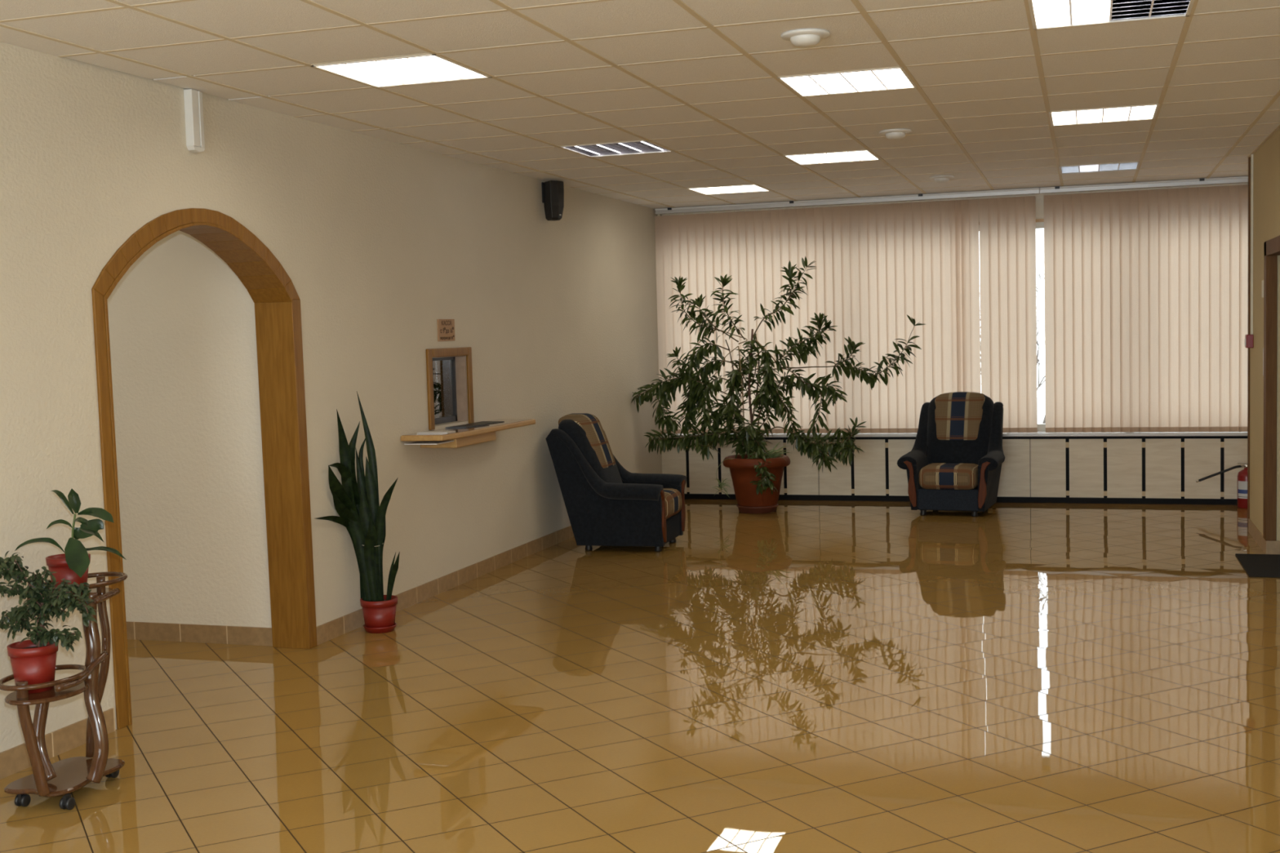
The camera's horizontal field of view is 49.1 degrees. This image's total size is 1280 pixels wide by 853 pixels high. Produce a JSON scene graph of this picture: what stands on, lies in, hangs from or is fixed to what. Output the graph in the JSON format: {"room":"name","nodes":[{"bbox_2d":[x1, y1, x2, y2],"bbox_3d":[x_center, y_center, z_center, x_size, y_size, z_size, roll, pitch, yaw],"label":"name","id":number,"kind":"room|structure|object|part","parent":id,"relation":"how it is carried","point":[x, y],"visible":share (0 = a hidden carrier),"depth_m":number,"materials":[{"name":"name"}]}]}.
{"room":"lobby","nodes":[
{"label":"lobby","id":0,"kind":"room"},
{"bbox_2d":[106,230,271,627],"bbox_3d":[-3.917,-0.295,7.200,3.400,3.150,2.150,0,4,18],"label":"wall","id":1,"kind":"structure","parent":0,"point":[182,322],"depth_m":7.73,"materials":[{"name":"paint"}]},
{"bbox_2d":[126,621,272,646],"bbox_3d":[-3.559,1.159,8.155,3.286,0.100,0.010,0,4,18],"label":"baseboard","id":2,"kind":"structure","parent":1,"relation":"attached to","point":[202,633],"depth_m":7.79,"materials":[{"name":"brown tile"}]},
{"bbox_2d":[0,41,662,752],"bbox_3d":[-2.643,-0.200,5.275,0.200,3.150,19.050,0,4,18],"label":"wall","id":3,"kind":"structure","parent":0,"point":[378,241],"depth_m":7.97,"materials":[{"name":"beige paint"}]},
{"bbox_2d":[183,88,204,152],"bbox_3d":[-2.096,-1.437,6.605,0.044,0.288,0.095,0,4,18],"label":"wall light","id":4,"kind":"object","parent":3,"relation":"attached to","point":[193,108],"visible":1,"depth_m":6.57,"materials":[{"name":"white plastic"}]},
{"bbox_2d":[91,208,317,729],"bbox_3d":[-2.147,0.107,6.811,0.230,2.303,1.659,0,4,18],"label":"frame","id":5,"kind":"object","parent":3,"relation":"in","point":[277,311],"depth_m":7.45,"materials":[{"name":"brown wood"}]},
{"bbox_2d":[0,525,573,779],"bbox_3d":[-2.548,1.332,5.199,0.010,0.100,18.340,0,4,18],"label":"baseboard","id":6,"kind":"structure","parent":3,"relation":"attached to","point":[14,760],"depth_m":8.06,"materials":[{"name":"brown tile"}]},
{"bbox_2d":[436,319,455,341],"bbox_3d":[-1.274,-0.635,9.220,0.009,0.144,0.250,0,4,18],"label":"sign","id":7,"kind":"object","parent":3,"relation":"attached to","point":[446,327],"visible":1,"depth_m":9.21,"materials":[{"name":"brown paper"}]},
{"bbox_2d":[426,346,474,430],"bbox_3d":[-1.346,-0.259,9.296,0.222,0.520,0.661,0,4,18],"label":"window","id":8,"kind":"structure","parent":3,"relation":"in","point":[448,386],"depth_m":9.46,"materials":[{"name":"brown wood"}]},
{"bbox_3d":[-1.346,-0.247,9.297,0.004,0.380,0.497,0,4,18],"label":"glass pane","id":9,"kind":"part","parent":8,"relation":"part of","materials":[{"name":"clear glass"}]},
{"bbox_3d":[-1.347,-0.242,9.298,0.028,0.450,0.557,0,4,18],"label":"frame","id":10,"kind":"part","parent":8,"relation":"part of","materials":[{"name":"grey metal"}]},
{"bbox_2d":[400,418,535,448],"bbox_3d":[-1.095,0.048,9.289,0.299,0.099,1.539,0,4,18],"label":"shelf","id":11,"kind":"object","parent":3,"relation":"attached to","point":[462,437],"visible":0.97,"depth_m":8.90,"materials":[{"name":"brown wood"}]},
{"bbox_2d":[417,431,455,434],"bbox_3d":[-1.270,0.036,8.744,0.200,0.006,0.150,-1,4,12],"label":"paper sheets","id":12,"kind":"object","parent":11,"relation":"on","point":[424,432],"visible":1,"depth_m":8.71,"materials":[{"name":"white paper"}]},
{"bbox_2d":[445,423,488,428],"bbox_3d":[-1.134,-0.004,9.282,0.152,0.007,0.361,0,4,21],"label":"folder","id":13,"kind":"object","parent":11,"relation":"on","point":[468,425],"visible":1,"depth_m":9.25,"materials":[{"name":"black plastic"}]},
{"bbox_2d":[466,421,504,424],"bbox_3d":[-1.052,-0.026,9.585,0.175,0.004,0.260,0,4,18],"label":"clipboard","id":14,"kind":"object","parent":11,"relation":"on","point":[481,422],"visible":0.79,"depth_m":9.59,"materials":[{"name":"black plastic"}]},
{"bbox_2d":[541,180,564,221],"bbox_3d":[-0.689,-1.747,10.859,0.170,0.300,0.131,2,5,40],"label":"loudspeaker","id":15,"kind":"object","parent":3,"relation":"attached to","point":[553,191],"visible":1,"depth_m":10.81,"materials":[{"name":"black plastic"}]},
{"bbox_2d":[0,498,1279,852],"bbox_3d":[0.094,1.411,4.446,12.500,0.100,18.900,0,4,18],"label":"floor","id":16,"kind":"structure","parent":0,"point":[802,676],"depth_m":6.15,"materials":[{"name":"tile"}]},
{"bbox_2d":[0,571,127,809],"bbox_3d":[-2.138,0.979,5.213,0.358,0.779,0.720,-1,4,5],"label":"plant stand","id":17,"kind":"object","parent":16,"relation":"on","point":[66,776],"visible":0.88,"depth_m":5.15,"materials":[{"name":"brown wood"}]},
{"bbox_3d":[-2.146,1.105,4.958,0.096,0.427,0.041,-5,5,-42],"label":"leg","id":18,"kind":"part","parent":17,"relation":"part of","materials":[{"name":"brown wood"}]},
{"bbox_3d":[-2.187,1.135,5.147,0.097,0.334,0.060,0,4,18],"label":"leg","id":19,"kind":"part","parent":17,"relation":"part of","materials":[{"name":"brown wood"}]},
{"bbox_2d":[4,681,88,705],"bbox_3d":[-2.124,0.953,5.024,0.232,0.016,0.309,0,4,18],"label":"shelf","id":20,"kind":"object","parent":17,"relation":"attached to","point":[15,698],"depth_m":4.94,"materials":[{"name":"brown wood"}]},
{"bbox_2d":[6,639,58,693],"bbox_3d":[-2.175,0.862,5.033,0.170,0.166,0.170,0,4,18],"label":"pot","id":21,"kind":"object","parent":20,"relation":"on","point":[33,661],"depth_m":4.98,"materials":[{"name":"red ceramic"}]},
{"bbox_2d":[0,551,98,693],"bbox_3d":[-2.116,0.701,4.998,0.492,0.488,0.178,0,4,18],"label":"potted plant","id":22,"kind":"object","parent":17,"relation":"on","point":[33,661],"visible":1,"depth_m":4.98,"materials":[{"name":"green plant"}]},
{"bbox_3d":[-2.122,0.645,4.994,0.448,0.358,0.092,0,4,18],"label":"stem","id":23,"kind":"part","parent":22,"relation":"part of","materials":[{"name":"green plant"}]},
{"bbox_3d":[-2.130,0.889,5.044,0.270,0.074,0.397,-1,4,4],"label":"rail","id":24,"kind":"part","parent":17,"relation":"part of","materials":[{"name":"brown wood"}]},
{"bbox_3d":[-2.146,1.307,5.242,0.288,0.018,0.420,0,4,18],"label":"board","id":25,"kind":"part","parent":17,"relation":"part of","materials":[{"name":"brown wood"}]},
{"bbox_2d":[14,488,126,594],"bbox_3d":[-2.134,0.438,5.324,0.537,0.409,0.168,1,5,31],"label":"rubber plant","id":26,"kind":"object","parent":17,"relation":"on","point":[73,565],"visible":0.99,"depth_m":5.31,"materials":[{"name":"green plant"}]},
{"bbox_3d":[-2.188,0.568,5.372,0.160,0.146,0.160,0,4,18],"label":"pot","id":27,"kind":"part","parent":26,"relation":"part of","materials":[{"name":"red plastic"}]},
{"bbox_3d":[-2.167,0.420,5.354,0.041,0.175,0.008,0,4,18],"label":"stem","id":28,"kind":"part","parent":26,"relation":"part of","materials":[{"name":"green plant"}]},
{"bbox_2d":[49,587,112,602],"bbox_3d":[-2.153,0.650,5.368,0.222,0.016,0.299,0,4,18],"label":"shelf","id":29,"kind":"object","parent":17,"relation":"attached to","point":[100,591],"depth_m":5.38,"materials":[{"name":"brown wood"}]},
{"bbox_3d":[-2.101,0.615,5.359,0.330,0.058,0.369,0,4,18],"label":"rail","id":30,"kind":"part","parent":17,"relation":"part of","materials":[{"name":"brown wood"}]},
{"bbox_3d":[-2.013,0.964,5.180,0.085,0.701,0.102,-2,4,-11],"label":"leg","id":31,"kind":"part","parent":17,"relation":"part of","materials":[{"name":"brown wood"}]},
{"bbox_3d":[-2.093,0.929,5.398,0.124,0.706,0.030,-1,4,4],"label":"leg","id":32,"kind":"part","parent":17,"relation":"part of","materials":[{"name":"brown wood"}]},
{"bbox_2d":[315,391,399,633],"bbox_3d":[-1.618,0.493,7.825,0.547,1.368,0.295,-4,5,-36],"label":"potted snake plant","id":33,"kind":"object","parent":16,"relation":"on","point":[356,501],"visible":1,"depth_m":7.92,"materials":[{"name":"green plant"}]},
{"bbox_3d":[-1.484,1.067,7.986,0.212,0.179,0.212,0,4,18],"label":"pot","id":34,"kind":"part","parent":33,"relation":"part of","materials":[{"name":"red ceramic"}]},
{"bbox_2d":[545,413,686,551],"bbox_3d":[-0.169,0.414,10.870,0.920,1.036,0.872,0,4,16],"label":"armchair","id":35,"kind":"object","parent":16,"relation":"on","point":[606,504],"visible":1,"depth_m":10.60,"materials":[{"name":"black fabric"}]},
{"bbox_3d":[-0.403,0.124,10.914,0.357,0.452,0.459,0,4,16],"label":"plaid panel","id":36,"kind":"part","parent":35,"relation":"part of","materials":[{"name":"beige fabric"}]},
{"bbox_3d":[-0.368,0.239,10.913,0.397,0.660,0.585,0,4,16],"label":"backrest","id":37,"kind":"part","parent":35,"relation":"part of","materials":[{"name":"black fabric"}]},
{"bbox_3d":[-0.080,0.411,11.207,0.907,0.892,0.175,0,4,16],"label":"armrest","id":38,"kind":"part","parent":35,"relation":"part of","materials":[{"name":"black fabric"}]},
{"bbox_2d":[662,488,682,519],"bbox_3d":[0.010,0.609,10.834,0.560,0.227,0.505,0,4,16],"label":"seat cushion","id":39,"kind":"object","parent":35,"relation":"on","point":[673,496],"depth_m":10.76,"materials":[{"name":"beige fabric"}]},
{"bbox_2d":[631,256,925,513],"bbox_3d":[1.190,-0.367,12.541,2.653,2.294,0.739,0,4,23],"label":"potted plant","id":40,"kind":"object","parent":16,"relation":"on","point":[757,477],"visible":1,"depth_m":12.61,"materials":[{"name":"green plant"}]},
{"bbox_3d":[1.063,0.495,12.734,0.612,0.455,0.612,0,4,18],"label":"planter","id":41,"kind":"part","parent":40,"relation":"part of","materials":[{"name":"ceramic"}]},
{"bbox_2d":[897,391,1004,516],"bbox_3d":[2.796,0.228,12.418,0.872,1.036,0.920,0,4,23],"label":"armchair","id":42,"kind":"object","parent":16,"relation":"on","point":[956,458],"visible":1,"depth_m":12.39,"materials":[{"name":"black fabric"}]},
{"bbox_3d":[2.478,0.249,12.560,0.175,0.892,0.907,0,4,23],"label":"armrest","id":43,"kind":"part","parent":42,"relation":"part of","materials":[{"name":"black fabric"}]},
{"bbox_2d":[918,462,977,489],"bbox_3d":[2.732,0.438,12.265,0.505,0.227,0.560,0,4,23],"label":"seat cushion","id":44,"kind":"object","parent":42,"relation":"on","point":[931,476],"depth_m":12.03,"materials":[{"name":"beige fabric"}]},
{"bbox_3d":[2.878,-0.080,12.614,0.459,0.452,0.357,0,4,23],"label":"plaid panel","id":45,"kind":"part","parent":42,"relation":"part of","materials":[{"name":"beige fabric"}]},
{"bbox_3d":[2.869,0.037,12.591,0.585,0.660,0.397,0,4,23],"label":"backrest","id":46,"kind":"part","parent":42,"relation":"part of","materials":[{"name":"black fabric"}]},
{"bbox_3d":[3.120,0.250,12.291,0.175,0.892,0.907,0,4,23],"label":"armrest","id":47,"kind":"part","parent":42,"relation":"part of","materials":[{"name":"black fabric"}]},
{"bbox_2d":[1195,462,1247,508],"bbox_3d":[5.080,0.509,12.162,0.488,0.386,0.152,0,4,18],"label":"fire extinguisher","id":48,"kind":"object","parent":16,"relation":"on","point":[1242,474],"visible":0.72,"depth_m":12.08,"materials":[{"name":"red metal"}]},
{"bbox_2d":[1235,553,1279,577],"bbox_3d":[4.528,0.916,9.149,1.110,0.010,0.880,0,4,18],"label":"door mat","id":49,"kind":"object","parent":16,"relation":"on","point":[1255,565],"visible":1,"depth_m":9.28,"materials":[{"name":"black rubber"}]},
{"bbox_2d":[0,0,1279,208],"bbox_3d":[-0.010,-1.418,4.336,12.400,0.164,18.760,0,4,18],"label":"ceiling","id":50,"kind":"structure","parent":0,"point":[124,28],"depth_m":6.71,"materials":[{"name":"tile"}]},
{"bbox_2d":[311,53,492,88],"bbox_3d":[-1.057,-1.632,6.271,0.594,0.092,0.594,0,4,18],"label":"ceiling light","id":51,"kind":"object","parent":50,"relation":"attached to","point":[429,68],"visible":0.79,"depth_m":6.30,"materials":[{"name":"white plastic"}]},
{"bbox_2d":[559,140,674,157],"bbox_3d":[-0.147,-1.850,9.121,0.594,0.092,0.594,0,4,18],"label":"ceiling light","id":52,"kind":"object","parent":50,"relation":"attached to","point":[639,147],"visible":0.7,"depth_m":9.27,"materials":[{"name":"silver metal"}]},
{"bbox_2d":[0,0,1279,207],"bbox_3d":[0.965,-1.493,4.014,7.446,0.006,18.730,0,4,18],"label":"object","id":53,"kind":"structure","parent":50,"relation":"attached to","point":[858,5],"depth_m":6.73,"materials":[{"name":"beige metal"}]},
{"bbox_2d":[687,184,770,195],"bbox_3d":[0.763,-2.067,11.972,0.594,0.092,0.594,0,4,18],"label":"ceiling light","id":54,"kind":"object","parent":50,"relation":"attached to","point":[746,188],"visible":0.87,"depth_m":12.01,"materials":[{"name":"white"}]},
{"bbox_3d":[0.764,-2.030,11.974,0.570,0.001,0.570,0,4,18],"label":"light panel","id":55,"kind":"part","parent":54,"relation":"part of","materials":[{"name":"white plastic"}]},
{"bbox_2d":[781,28,830,47],"bbox_3d":[0.674,-1.575,5.706,0.200,0.048,0.200,0,4,18],"label":"smoke detector","id":56,"kind":"object","parent":50,"relation":"attached to","point":[802,37],"visible":1,"depth_m":5.66,"materials":[{"name":"white plastic"}]},
{"bbox_2d":[783,150,880,164],"bbox_3d":[1.360,-1.943,9.896,0.594,0.092,0.594,0,4,18],"label":"ceiling light","id":57,"kind":"object","parent":50,"relation":"attached to","point":[856,155],"visible":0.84,"depth_m":9.93,"materials":[{"name":"white plastic"}]},
{"bbox_2d":[776,66,916,96],"bbox_3d":[1.022,-1.729,6.863,0.594,0.092,0.594,0,4,18],"label":"ceiling light","id":58,"kind":"object","parent":50,"relation":"attached to","point":[887,78],"visible":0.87,"depth_m":6.88,"materials":[{"name":"white plastic"}]},
{"bbox_2d":[879,128,911,139],"bbox_3d":[1.575,-1.798,8.643,0.200,0.048,0.200,0,4,18],"label":"smoke detector","id":59,"kind":"object","parent":50,"relation":"attached to","point":[891,134],"visible":1,"depth_m":8.59,"materials":[{"name":"white plastic"}]},
{"bbox_2d":[928,175,954,182],"bbox_3d":[2.454,-2.009,11.398,0.200,0.048,0.200,0,4,18],"label":"smoke detector","id":60,"kind":"object","parent":50,"relation":"attached to","point":[938,179],"visible":1,"depth_m":11.35,"materials":[{"name":"white plastic"}]},
{"bbox_2d":[1058,161,1140,173],"bbox_3d":[3.620,-2.083,11.058,0.594,0.092,0.594,0,4,18],"label":"ceiling light","id":61,"kind":"object","parent":50,"relation":"attached to","point":[1130,166],"visible":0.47,"depth_m":11.12,"materials":[{"name":"white plastic"}]},
{"bbox_2d":[1048,104,1159,125],"bbox_3d":[2.711,-1.866,8.208,0.594,0.092,0.594,0,4,18],"label":"ceiling light","id":62,"kind":"object","parent":50,"relation":"attached to","point":[1146,112],"visible":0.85,"depth_m":8.23,"materials":[{"name":"white"}]},
{"bbox_2d":[1027,0,1194,30],"bbox_3d":[1.801,-1.648,5.357,0.594,0.092,0.594,0,4,18],"label":"ceiling light","id":63,"kind":"object","parent":50,"relation":"attached to","point":[1045,14],"visible":1,"depth_m":5.47,"materials":[{"name":"white plastic"}]},
{"bbox_2d":[660,182,1248,505],"bbox_3d":[3.825,-0.891,12.875,7.500,3.150,0.585,0,4,18],"label":"wall","id":64,"kind":"structure","parent":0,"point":[1039,198],"depth_m":12.76,"materials":[{"name":"beige paint"}]},
{"bbox_2d":[654,187,1039,434],"bbox_3d":[1.888,-1.034,13.208,3.626,2.204,0.103,0,4,18],"label":"vertical blind","id":65,"kind":"object","parent":64,"relation":"attached to","point":[877,265],"visible":0.75,"depth_m":13.13,"materials":[{"name":"beige fabric"}]},
{"bbox_2d":[978,217,1045,431],"bbox_3d":[3.850,-0.978,12.955,7.500,2.111,0.075,0,4,18],"label":"window","id":66,"kind":"structure","parent":64,"relation":"attached to","point":[1040,221],"depth_m":12.92,"materials":[{"name":"grey"}]},
{"bbox_2d":[1040,176,1248,432],"bbox_3d":[5.441,-1.053,12.068,3.828,2.204,0.093,0,4,18],"label":"vertical blind","id":67,"kind":"object","parent":64,"relation":"attached to","point":[1146,291],"visible":0.88,"depth_m":12.40,"materials":[{"name":"beige fabric"}]},
{"bbox_2d":[1249,128,1279,541],"bbox_3d":[3.549,-0.235,3.296,2.400,3.150,19.050,0,4,18],"label":"wall","id":68,"kind":"structure","parent":0,"point":[1266,159],"depth_m":10.00,"materials":[{"name":"beige paint"}]},
{"bbox_2d":[1247,156,1250,531],"bbox_3d":[4.644,-0.615,10.691,0.012,2.851,0.042,0,4,18],"label":"trim","id":69,"kind":"structure","parent":68,"relation":"attached to","point":[1249,157],"depth_m":10.68,"materials":[{"name":"brown wood"}]},
{"bbox_2d":[1244,334,1253,347],"bbox_3d":[4.559,-0.639,10.494,0.054,0.100,0.090,0,4,18],"label":"fire alarm box","id":70,"kind":"object","parent":68,"relation":"attached to","point":[1249,339],"visible":1,"depth_m":10.45,"materials":[{"name":"red plastic"}]},
{"bbox_2d":[1250,154,1253,334],"bbox_3d":[4.562,-1.356,10.452,0.014,1.335,0.025,0,4,18],"label":"conduit","id":71,"kind":"object","parent":68,"relation":"attached to","point":[1251,155],"visible":1,"depth_m":10.44,"materials":[{"name":"beige plastic"}]},
{"bbox_2d":[1262,280,1263,297],"bbox_3d":[4.361,-0.963,9.807,0.010,0.120,0.100,0,4,18],"label":"light switch","id":72,"kind":"object","parent":68,"relation":"attached to","point":[1262,280],"visible":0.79,"depth_m":9.81,"materials":[{"name":"beige plastic"}]},
{"bbox_2d":[1262,348,1263,375],"bbox_3d":[4.360,-0.451,9.793,0.008,0.190,0.080,0,4,18],"label":"plaque","id":73,"kind":"object","parent":68,"relation":"attached to","point":[1263,348],"visible":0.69,"depth_m":9.81,"materials":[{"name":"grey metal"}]},
{"bbox_2d":[1248,519,1279,554],"bbox_3d":[3.861,1.354,2.292,3.610,0.100,16.700,0,4,18],"label":"baseboard","id":74,"kind":"structure","parent":68,"relation":"attached to","point":[1268,547],"depth_m":9.85,"materials":[{"name":"brown tile"}]},
{"bbox_2d":[1262,235,1279,541],"bbox_3d":[4.109,-0.125,8.783,0.154,2.160,2.000,0,4,18],"label":"door","id":75,"kind":"structure","parent":68,"relation":"in","point":[1272,246],"depth_m":9.62,"materials":[{"name":"brown wood"}]},
{"label":"outside","id":76,"kind":"structure","parent":0,"visible":0},
{"bbox_2d":[1036,397,1045,423],"bbox_3d":[12.270,0.503,35.169,70.000,0.100,45.800,0,4,18],"label":"ground","id":77,"kind":"structure","parent":76,"point":[1041,404],"depth_m":50.09,"materials":[{"name":"grey"}]},
{"bbox_2d":[979,228,1045,423],"bbox_3d":[4.852,-0.455,18.251,2.706,4.509,2.249,0,4,18],"label":"bare shrub","id":78,"kind":"object","parent":77,"relation":"on","point":[1038,344],"visible":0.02,"depth_m":18.36,"materials":[{"name":"grey plant"}]}
]}

